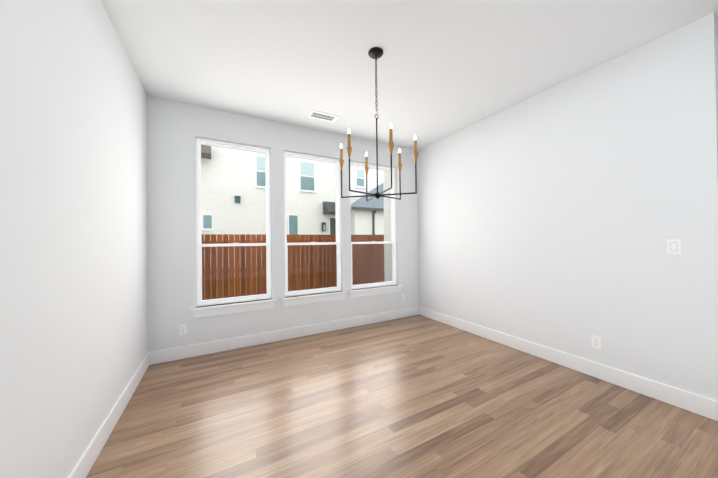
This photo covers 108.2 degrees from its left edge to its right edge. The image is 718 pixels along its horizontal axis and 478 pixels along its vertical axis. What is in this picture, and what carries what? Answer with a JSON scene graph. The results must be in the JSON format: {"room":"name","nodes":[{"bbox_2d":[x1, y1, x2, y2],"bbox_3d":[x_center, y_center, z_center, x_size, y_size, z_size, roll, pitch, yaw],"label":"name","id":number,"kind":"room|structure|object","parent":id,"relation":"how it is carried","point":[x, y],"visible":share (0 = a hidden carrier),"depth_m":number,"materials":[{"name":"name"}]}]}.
{"room":"empty dining room","nodes":[
{"label":"empty dining room","id":0,"kind":"room"},
{"bbox_2d":[0,0,147,477],"bbox_3d":[-0.784,-0.147,-0.180,0.160,3.000,7.216,0,-1,-28],"label":"wall","id":1,"kind":"structure","parent":0,"point":[73,246],"depth_m":1.35,"materials":[{"name":"paint"}]},
{"bbox_2d":[67,352,149,477],"bbox_3d":[-0.700,1.280,-0.132,0.016,0.145,6.856,0,-1,-28],"label":"baseboard","id":2,"kind":"structure","parent":1,"relation":"attached to","point":[86,461],"depth_m":1.78,"materials":[{"name":"paint"}]},
{"bbox_2d":[147,96,418,351],"bbox_3d":[0.801,-0.125,4.687,7.258,3.000,0.160,0,-1,-28],"label":"wall","id":3,"kind":"structure","parent":0,"point":[175,129],"depth_m":3.31,"materials":[{"name":"paint"}]},
{"bbox_2d":[179,324,186,334],"bbox_3d":[-2.052,1.059,3.033,0.070,0.115,0.009,0,-1,-28],"label":"electrical outlet","id":4,"kind":"object","parent":3,"relation":"attached to","point":[183,329],"visible":1,"depth_m":3.03,"materials":[{"name":"white plastic"}]},
{"bbox_2d":[191,138,275,318],"bbox_3d":[-1.596,-0.150,3.360,0.973,2.177,0.187,0,-1,-28],"label":"window","id":5,"kind":"structure","parent":3,"relation":"in","point":[227,308],"depth_m":3.35,"materials":[{"name":"white plastic"}]},
{"bbox_2d":[150,306,419,364],"bbox_3d":[-0.608,1.311,3.805,3.890,0.145,0.016,0,-1,-28],"label":"baseboard","id":6,"kind":"structure","parent":3,"relation":"attached to","point":[178,353],"depth_m":3.47,"materials":[{"name":"paint"}]},
{"bbox_2d":[281,151,346,306],"bbox_3d":[-0.673,-0.157,3.859,0.979,2.177,0.187,0,-1,-28],"label":"window","id":7,"kind":"structure","parent":3,"relation":"in","point":[327,294],"depth_m":3.89,"materials":[{"name":"white plastic"}]},
{"bbox_2d":[349,161,401,297],"bbox_3d":[0.249,-0.163,4.357,1.019,2.177,0.187,0,-1,-28],"label":"window","id":8,"kind":"structure","parent":3,"relation":"in","point":[388,288],"depth_m":4.43,"materials":[{"name":"white plastic"}]},
{"bbox_2d":[86,315,717,477],"bbox_3d":[2.408,1.391,1.524,7.458,0.120,7.216,0,-1,-28],"label":"floor","id":9,"kind":"structure","parent":0,"point":[417,396],"depth_m":1.97,"materials":[{"name":"brown wood"}]},
{"bbox_2d":[101,0,717,149],"bbox_3d":[2.372,-1.769,1.549,7.458,0.200,7.216,0,-1,-28],"label":"ceiling","id":10,"kind":"structure","parent":0,"point":[445,68],"depth_m":2.27,"materials":[{"name":"paint"}]},
{"bbox_2d":[306,110,339,122],"bbox_3d":[-0.477,-1.617,3.434,0.390,0.008,0.205,0,-1,-28],"label":"ceiling vent","id":11,"kind":"object","parent":10,"relation":"in","point":[319,115],"visible":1,"depth_m":3.42,"materials":[{"name":"white metal"}]},
{"bbox_2d":[339,47,417,200],"bbox_3d":[0.155,-0.994,2.277,0.679,1.287,0.687,0,-1,-28],"label":"chandelier","id":12,"kind":"object","parent":10,"relation":"hanging from","point":[376,53],"visible":1,"depth_m":2.26,"materials":[{"name":"black metal"}]},
{"bbox_2d":[417,12,717,400],"bbox_3d":[1.911,-0.149,3.354,0.130,3.000,3.241,0,-1,-28],"label":"wall","id":13,"kind":"structure","parent":0,"point":[556,217],"depth_m":2.50,"materials":[{"name":"paint"}]},
{"bbox_2d":[419,307,717,420],"bbox_3d":[1.870,1.279,3.294,0.016,0.145,3.241,0,-1,-28],"label":"baseboard","id":14,"kind":"structure","parent":13,"relation":"attached to","point":[693,402],"depth_m":2.48,"materials":[{"name":"paint"}]},
{"bbox_2d":[592,335,600,348],"bbox_3d":[2.294,0.995,2.512,0.009,0.115,0.070,0,-1,-28],"label":"electrical outlet","id":15,"kind":"object","parent":13,"relation":"attached to","point":[596,341],"visible":1,"depth_m":2.51,"materials":[{"name":"white plastic"}]},
{"bbox_2d":[667,239,680,253],"bbox_3d":[2.521,0.060,2.081,0.010,0.118,0.074,0,-1,-28],"label":"light switch","id":16,"kind":"object","parent":13,"relation":"attached to","point":[673,246],"visible":1,"depth_m":2.08,"materials":[{"name":"white plastic"}]},
{"label":"outside","id":17,"kind":"structure","parent":0,"visible":0},
{"bbox_2d":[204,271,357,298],"bbox_3d":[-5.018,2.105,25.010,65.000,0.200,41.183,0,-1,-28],"label":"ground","id":18,"kind":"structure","parent":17,"point":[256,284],"depth_m":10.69,"materials":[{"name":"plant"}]},
{"bbox_2d":[201,145,383,277],"bbox_3d":[-1.304,-3.035,19.123,52.000,9.900,7.200,0,-1,-28],"label":"house","id":19,"kind":"structure","parent":18,"relation":"on","point":[225,179],"depth_m":14.84,"materials":[{"name":"white brick"}]},
{"bbox_2d":[202,234,384,299],"bbox_3d":[-4.704,0.873,5.099,14.634,1.935,0.056,0,-1,-28],"label":"fence","id":20,"kind":"object","parent":18,"relation":"on","point":[317,238],"depth_m":6.68,"materials":[{"name":"brown wood"}]}
]}

